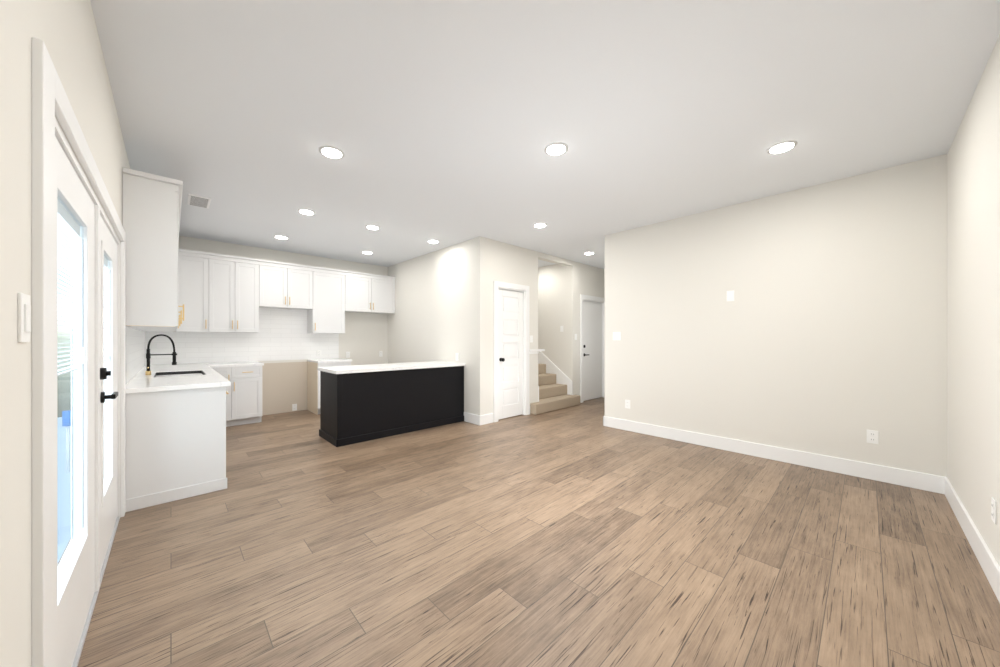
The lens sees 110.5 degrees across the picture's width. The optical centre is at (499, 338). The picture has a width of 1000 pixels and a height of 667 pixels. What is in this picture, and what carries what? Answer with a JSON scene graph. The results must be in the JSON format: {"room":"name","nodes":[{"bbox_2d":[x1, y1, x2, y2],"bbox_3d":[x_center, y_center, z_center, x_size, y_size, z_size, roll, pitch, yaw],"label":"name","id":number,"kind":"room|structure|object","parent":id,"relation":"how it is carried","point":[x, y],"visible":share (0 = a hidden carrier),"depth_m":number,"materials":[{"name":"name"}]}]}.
{"room":"kitchen","nodes":[
{"label":"kitchen","id":0,"kind":"room"},
{"bbox_2d":[0,0,141,666],"bbox_3d":[-2.426,-0.120,2.075,0.150,2.740,7.550,0,0,-43],"label":"wall","id":1,"kind":"structure","parent":0,"point":[66,31],"depth_m":0.83,"materials":[{"name":"white paint"}]},
{"bbox_2d":[18,292,30,341],"bbox_3d":[-1.136,-0.050,0.831,0.010,0.116,0.072,0,0,-43],"label":"light switch","id":2,"kind":"object","parent":1,"relation":"attached to","point":[24,318],"visible":0.98,"depth_m":0.82,"materials":[{"name":"white plastic"}]},
{"bbox_2d":[31,37,124,666],"bbox_3d":[-2.000,0.239,1.642,0.169,2.020,2.215,0,0,-43],"label":"trim","id":3,"kind":"structure","parent":1,"relation":"attached to","point":[49,99],"depth_m":0.92,"materials":[{"name":"white wood"}]},
{"bbox_2d":[55,137,117,666],"bbox_3d":[-1.967,0.287,1.697,0.107,1.875,1.944,0,0,-43],"label":"doors","id":4,"kind":"structure","parent":1,"relation":"in","point":[85,250],"depth_m":1.50,"materials":[{"name":"white"}]},
{"bbox_2d":[125,326,148,385],"bbox_3d":[-3.798,0.130,3.634,0.004,0.460,3.100,0,0,-43],"label":"backsplash","id":5,"kind":"structure","parent":1,"relation":"attached to","point":[134,338],"depth_m":3.25,"materials":[{"name":"tile"}]},
{"bbox_2d":[131,327,149,330],"bbox_3d":[-3.207,-0.651,3.229,0.296,1.100,0.915,0,0,-43],"label":"upper cabinet","id":6,"kind":"object","parent":1,"relation":"attached to","point":[139,328],"depth_m":3.30,"materials":[{"name":"white wood"}]},
{"bbox_2d":[122,171,181,330],"bbox_3d":[-2.797,-0.651,2.796,0.296,1.100,0.507,0,0,-43],"label":"upper cabinet","id":7,"kind":"object","parent":1,"relation":"attached to","point":[170,286],"depth_m":2.62,"materials":[{"name":"white wood"}]},
{"bbox_2d":[182,249,185,330],"bbox_3d":[-4.238,-0.651,4.364,0.362,1.100,0.781,0,0,-43],"label":"upper cabinet","id":8,"kind":"object","parent":1,"relation":"attached to","point":[183,250],"depth_m":4.78,"materials":[{"name":"white wood"}]},
{"bbox_2d":[145,236,387,364],"bbox_3d":[-3.645,-0.120,6.018,3.508,2.740,0.150,0,0,-43],"label":"wall","id":9,"kind":"structure","parent":0,"point":[363,339],"depth_m":6.63,"materials":[{"name":"white paint"}]},
{"bbox_2d":[176,251,213,331],"bbox_3d":[-4.365,-0.651,4.955,0.413,1.100,0.393,0,0,-43],"label":"upper cabinet","id":10,"kind":"object","parent":9,"relation":"attached to","point":[199,264],"depth_m":4.90,"materials":[{"name":"white wood"}]},
{"bbox_2d":[214,255,265,332],"bbox_3d":[-4.062,-0.651,5.287,0.716,1.100,0.330,0,0,-43],"label":"upper cabinet","id":11,"kind":"object","parent":9,"relation":"attached to","point":[239,284],"depth_m":5.20,"materials":[{"name":"white wood"}]},
{"bbox_2d":[149,308,338,414],"bbox_3d":[-3.932,0.370,5.639,2.508,1.760,0.003,0,0,-43],"label":"backsplash","id":12,"kind":"structure","parent":9,"relation":"attached to","point":[282,334],"depth_m":5.77,"materials":[{"name":"tile"}]},
{"bbox_2d":[266,263,313,310],"bbox_3d":[-3.568,-0.855,5.755,0.760,0.690,0.330,0,0,-43],"label":"upper cabinet","id":13,"kind":"object","parent":9,"relation":"attached to","point":[288,286],"depth_m":5.66,"materials":[{"name":"white wood"}]},
{"bbox_2d":[292,404,296,410],"bbox_3d":[-3.549,1.180,5.995,0.072,0.116,0.008,0,0,-43],"label":"electrical outlet","id":14,"kind":"object","parent":9,"relation":"attached to","point":[294,407],"visible":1,"depth_m":5.99,"materials":[{"name":"white plastic"}]},
{"bbox_2d":[307,267,349,333],"bbox_3d":[-3.101,-0.651,6.198,0.645,1.100,0.330,0,0,-43],"label":"upper cabinet","id":15,"kind":"object","parent":9,"relation":"attached to","point":[331,288],"depth_m":6.09,"materials":[{"name":"white wood"}]},
{"bbox_2d":[350,271,394,313],"bbox_3d":[-2.557,-0.855,6.713,0.966,0.690,0.330,0,0,-43],"label":"upper cabinet","id":16,"kind":"object","parent":9,"relation":"attached to","point":[374,294],"depth_m":6.61,"materials":[{"name":"white wood"}]},
{"bbox_2d":[388,238,474,413],"bbox_3d":[-1.355,-0.120,6.240,0.120,2.740,2.980,0,0,-43],"label":"wall","id":17,"kind":"structure","parent":0,"point":[432,318],"depth_m":5.83,"materials":[{"name":"white paint"}]},
{"bbox_2d":[464,412,483,424],"bbox_3d":[-0.416,1.180,5.151,0.016,0.140,0.381,0,0,-43],"label":"baseboard","id":18,"kind":"structure","parent":17,"relation":"attached to","point":[468,417],"depth_m":5.10,"materials":[{"name":"white wood"}]},
{"bbox_2d":[57,397,999,666],"bbox_3d":[0.425,1.300,4.778,8.108,0.100,7.650,0,0,-43],"label":"floor","id":19,"kind":"structure","parent":0,"point":[579,535],"depth_m":1.95,"materials":[{"name":"brown wood"}]},
{"bbox_2d":[125,386,228,511],"bbox_3d":[-2.685,0.823,2.890,0.588,0.855,0.526,0,0,-43],"label":"base cabinet","id":20,"kind":"object","parent":19,"relation":"on","point":[179,418],"depth_m":2.69,"materials":[{"name":"white wood"}]},
{"bbox_2d":[125,363,232,393],"bbox_3d":[-3.558,0.378,3.834,0.618,0.035,3.132,0,0,-43],"label":"countertop","id":21,"kind":"structure","parent":20,"relation":"on","point":[185,376],"depth_m":3.08,"materials":[{"name":"white stone"}]},
{"bbox_2d":[145,334,176,374],"bbox_3d":[-3.440,0.156,3.527,0.233,0.408,0.092,0,0,-43],"label":"faucet","id":22,"kind":"object","parent":21,"relation":"on","point":[148,357],"visible":1,"depth_m":3.49,"materials":[{"name":"black metal"}]},
{"bbox_2d":[157,370,200,377],"bbox_3d":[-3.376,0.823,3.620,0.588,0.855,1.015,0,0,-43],"label":"sink","id":23,"kind":"object","parent":21,"relation":"in","point":[198,371],"depth_m":3.76,"materials":[{"name":"white"}]},
{"bbox_2d":[213,366,236,425],"bbox_3d":[-4.080,0.823,5.033,0.351,0.855,0.674,0,0,-43],"label":"base cabinet","id":24,"kind":"object","parent":19,"relation":"on","point":[230,372],"depth_m":4.92,"materials":[{"name":"white wood"}]},
{"bbox_2d":[237,366,261,424],"bbox_3d":[-3.900,0.823,5.242,0.428,0.855,0.617,0,0,-43],"label":"base cabinet","id":25,"kind":"object","parent":19,"relation":"on","point":[249,378],"depth_m":5.06,"materials":[{"name":"white wood"}]},
{"bbox_2d":[205,362,263,365],"bbox_3d":[-3.964,0.378,5.176,0.640,0.035,0.627,0,0,-43],"label":"countertop","id":26,"kind":"structure","parent":25,"relation":"on","point":[223,363],"depth_m":5.10,"materials":[{"name":"white stone"}]},
{"bbox_2d":[307,362,350,414],"bbox_3d":[-3.003,0.823,6.093,0.533,0.855,0.617,0,0,-43],"label":"base cabinet","id":27,"kind":"object","parent":19,"relation":"on","point":[313,375],"depth_m":5.86,"materials":[{"name":"white wood"}]},
{"bbox_2d":[307,358,351,361],"bbox_3d":[-2.995,0.378,6.094,0.549,0.035,0.627,0,0,-43],"label":"countertop","id":28,"kind":"structure","parent":27,"relation":"on","point":[332,359],"depth_m":5.99,"materials":[{"name":"white stone"}]},
{"bbox_2d":[317,365,464,446],"bbox_3d":[-1.437,0.828,4.881,1.861,0.844,0.660,0,0,-43],"label":"kitchen island","id":29,"kind":"object","parent":19,"relation":"on","point":[360,403],"depth_m":4.45,"materials":[{"name":"black wood"}]},
{"bbox_2d":[317,361,464,372],"bbox_3d":[-1.446,0.385,4.882,1.871,0.040,0.706,0,0,-43],"label":"island countertop","id":30,"kind":"structure","parent":29,"relation":"on","point":[430,364],"depth_m":4.61,"materials":[{"name":"white stone"}]},
{"bbox_2d":[530,364,579,414],"bbox_3d":[0.241,0.417,6.991,1.310,1.665,2.374,0,0,-43],"label":"stairs","id":31,"kind":"structure","parent":19,"relation":"on","point":[553,395],"depth_m":6.33,"materials":[{"name":"beige carpet"}]},
{"bbox_2d":[475,236,604,421],"bbox_3d":[1.210,-0.120,6.536,4.250,2.740,0.120,0,0,-43],"label":"wall","id":32,"kind":"structure","parent":0,"point":[495,260],"depth_m":5.59,"materials":[{"name":"white paint"}]},
{"bbox_2d":[498,289,522,419],"bbox_3d":[0.178,0.235,5.495,0.576,2.005,0.100,0,0,-43],"label":"pantry door","id":33,"kind":"structure","parent":32,"relation":"in","point":[510,353],"depth_m":5.51,"materials":[{"name":"white wood"}]},
{"bbox_2d":[494,281,528,421],"bbox_3d":[0.154,0.188,5.520,0.790,2.125,0.139,0,0,-43],"label":"trim","id":34,"kind":"structure","parent":32,"relation":"attached to","point":[497,284],"depth_m":5.67,"materials":[{"name":"white wood"}]},
{"bbox_2d":[529,349,544,353],"bbox_3d":[0.578,0.212,5.931,0.380,0.075,0.168,0,0,-43],"label":"trim","id":35,"kind":"structure","parent":32,"relation":"on","point":[533,351],"depth_m":5.84,"materials":[{"name":"white wood"}]},
{"bbox_2d":[538,351,539,401],"bbox_3d":[-0.100,0.245,6.733,0.020,2.010,2.210,0,0,-43],"label":"trim","id":36,"kind":"structure","parent":32,"relation":"attached to","point":[539,351],"depth_m":7.19,"materials":[{"name":"white wood"}]},
{"bbox_2d":[583,301,601,400],"bbox_3d":[1.917,0.235,7.149,0.776,2.005,0.091,0,0,-43],"label":"garage door","id":37,"kind":"structure","parent":32,"relation":"in","point":[592,350],"depth_m":7.16,"materials":[{"name":"white wood"}]},
{"bbox_2d":[580,294,604,402],"bbox_3d":[1.896,0.188,7.171,0.990,2.125,0.139,0,0,-43],"label":"trim","id":38,"kind":"structure","parent":32,"relation":"attached to","point":[582,297],"depth_m":7.01,"materials":[{"name":"white wood"}]},
{"bbox_2d":[90,0,999,268],"bbox_3d":[0.425,-1.540,4.778,8.108,0.100,7.650,0,0,-43],"label":"ceiling","id":39,"kind":"structure","parent":0,"point":[444,123],"depth_m":2.22,"materials":[{"name":"white paint"}]},
{"bbox_2d":[187,194,210,208],"bbox_3d":[-3.246,-1.482,3.744,0.180,0.016,0.360,0,0,-43],"label":"ceiling vent","id":40,"kind":"object","parent":39,"relation":"in","point":[198,201],"visible":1,"depth_m":3.72,"materials":[{"name":"white metal"}]},
{"bbox_2d":[274,235,288,238],"bbox_3d":[-3.197,-1.484,5.072,0.184,0.012,0.184,0,0,-43],"label":"recessed light","id":41,"kind":"object","parent":39,"relation":"in","point":[280,237],"visible":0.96,"depth_m":5.05,"materials":[{"name":"white plastic"}]},
{"bbox_2d":[297,209,314,214],"bbox_3d":[-2.262,-1.484,4.057,0.184,0.012,0.184,0,0,-43],"label":"recessed light","id":42,"kind":"object","parent":39,"relation":"in","point":[306,211],"visible":0.98,"depth_m":4.03,"materials":[{"name":"white plastic"}]},
{"bbox_2d":[319,146,343,158],"bbox_3d":[-1.341,-1.484,2.766,0.184,0.012,0.184,0,0,-43],"label":"recessed light","id":43,"kind":"object","parent":39,"relation":"in","point":[331,152],"visible":1,"depth_m":2.75,"materials":[{"name":"white plastic"}]},
{"bbox_2d":[365,225,379,229],"bbox_3d":[-1.695,-1.484,4.622,0.184,0.012,0.184,0,0,-43],"label":"recessed light","id":44,"kind":"object","parent":39,"relation":"in","point":[373,227],"visible":0.98,"depth_m":4.60,"materials":[{"name":"white plastic"}]},
{"bbox_2d":[427,240,438,242],"bbox_3d":[-1.019,-1.484,5.290,0.184,0.012,0.184,0,0,-43],"label":"recessed light","id":45,"kind":"object","parent":39,"relation":"in","point":[432,241],"visible":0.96,"depth_m":5.26,"materials":[{"name":"white plastic"}]},
{"bbox_2d":[533,223,546,227],"bbox_3d":[0.524,-1.484,4.534,0.184,0.012,0.184,0,0,-43],"label":"recessed light","id":46,"kind":"object","parent":39,"relation":"in","point":[539,225],"visible":0.98,"depth_m":4.52,"materials":[{"name":"white plastic"}]},
{"bbox_2d":[544,142,567,155],"bbox_3d":[0.440,-1.484,2.719,0.184,0.012,0.184,0,0,-43],"label":"recessed light","id":47,"kind":"object","parent":39,"relation":"in","point":[556,148],"visible":1,"depth_m":2.71,"materials":[{"name":"white plastic"}]},
{"bbox_2d":[767,140,796,153],"bbox_3d":[2.187,-1.484,2.693,0.184,0.012,0.184,0,0,-43],"label":"recessed light","id":48,"kind":"object","parent":39,"relation":"in","point":[781,147],"visible":0.96,"depth_m":2.68,"materials":[{"name":"white plastic"}]},
{"bbox_2d":[538,264,566,375],"bbox_3d":[0.629,-0.120,7.534,0.160,2.740,2.130,0,0,-43],"label":"wall","id":49,"kind":"structure","parent":0,"point":[552,303],"depth_m":6.95,"materials":[{"name":"white paint"}]},
{"bbox_2d":[540,351,572,394],"bbox_3d":[0.618,0.245,7.414,0.020,2.010,2.210,0,0,-43],"label":"trim","id":50,"kind":"structure","parent":49,"relation":"attached to","point":[553,368],"depth_m":6.85,"materials":[{"name":"white wood"}]},
{"bbox_2d":[605,154,946,476],"bbox_3d":[2.602,-0.120,3.941,0.140,2.740,3.040,0,0,-43],"label":"wall","id":51,"kind":"structure","parent":0,"point":[824,332],"depth_m":3.45,"materials":[{"name":"white paint"}]},
{"bbox_2d":[613,332,620,339],"bbox_3d":[1.632,-0.040,4.855,0.010,0.116,0.118,0,0,-43],"label":"light switch","id":52,"kind":"object","parent":51,"relation":"attached to","point":[616,335],"visible":1,"depth_m":4.85,"materials":[{"name":"white plastic"}]},
{"bbox_2d":[625,400,629,408],"bbox_3d":[1.743,0.890,4.739,0.008,0.116,0.072,0,0,-43],"label":"electrical outlet","id":53,"kind":"object","parent":51,"relation":"attached to","point":[627,403],"visible":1,"depth_m":4.74,"materials":[{"name":"white plastic"}]},
{"bbox_2d":[727,290,733,300],"bbox_3d":[2.568,-0.480,3.868,0.010,0.116,0.072,0,0,-43],"label":"light switch","id":54,"kind":"object","parent":51,"relation":"attached to","point":[730,295],"visible":1,"depth_m":3.86,"materials":[{"name":"white plastic"}]},
{"bbox_2d":[603,416,939,492],"bbox_3d":[2.529,1.180,3.904,0.018,0.140,3.026,0,0,-43],"label":"baseboard","id":55,"kind":"structure","parent":51,"relation":"attached to","point":[907,478],"depth_m":3.46,"materials":[{"name":"white wood"}]},
{"bbox_2d":[867,430,878,443],"bbox_3d":[3.311,0.870,3.084,0.008,0.116,0.072,0,0,-43],"label":"electrical outlet","id":56,"kind":"object","parent":51,"relation":"attached to","point":[873,436],"visible":1,"depth_m":3.08,"materials":[{"name":"white plastic"}]},
{"bbox_2d":[947,35,999,565],"bbox_3d":[1.962,-0.120,1.137,4.928,2.740,0.150,0,0,-43],"label":"wall","id":57,"kind":"structure","parent":0,"point":[973,315],"depth_m":2.05,"materials":[{"name":"white paint"}]},
{"bbox_2d":[940,476,999,602],"bbox_3d":[1.853,1.180,1.150,4.788,0.140,0.019,0,0,-43],"label":"baseboard","id":58,"kind":"structure","parent":57,"relation":"attached to","point":[990,566],"depth_m":2.02,"materials":[{"name":"white wood"}]},
{"bbox_2d":[991,497,996,524],"bbox_3d":[2.505,0.870,1.762,0.072,0.116,0.008,0,0,-43],"label":"electrical outlet","id":59,"kind":"object","parent":57,"relation":"attached to","point":[994,510],"visible":0.98,"depth_m":1.75,"materials":[{"name":"white plastic"}]},
{"label":"outside","id":60,"kind":"structure","parent":0,"visible":0},
{"bbox_2d":[57,417,70,563],"bbox_3d":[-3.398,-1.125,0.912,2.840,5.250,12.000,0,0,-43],"label":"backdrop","id":61,"kind":"structure","parent":60,"point":[64,487],"depth_m":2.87,"materials":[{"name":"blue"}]},
{"bbox_2d":[62,410,70,471],"bbox_3d":[-4.092,0.970,3.286,0.070,0.580,0.070,0,0,-43],"label":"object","id":62,"kind":"object","parent":61,"relation":"on","point":[66,425],"depth_m":3.27,"materials":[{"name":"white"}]}
]}

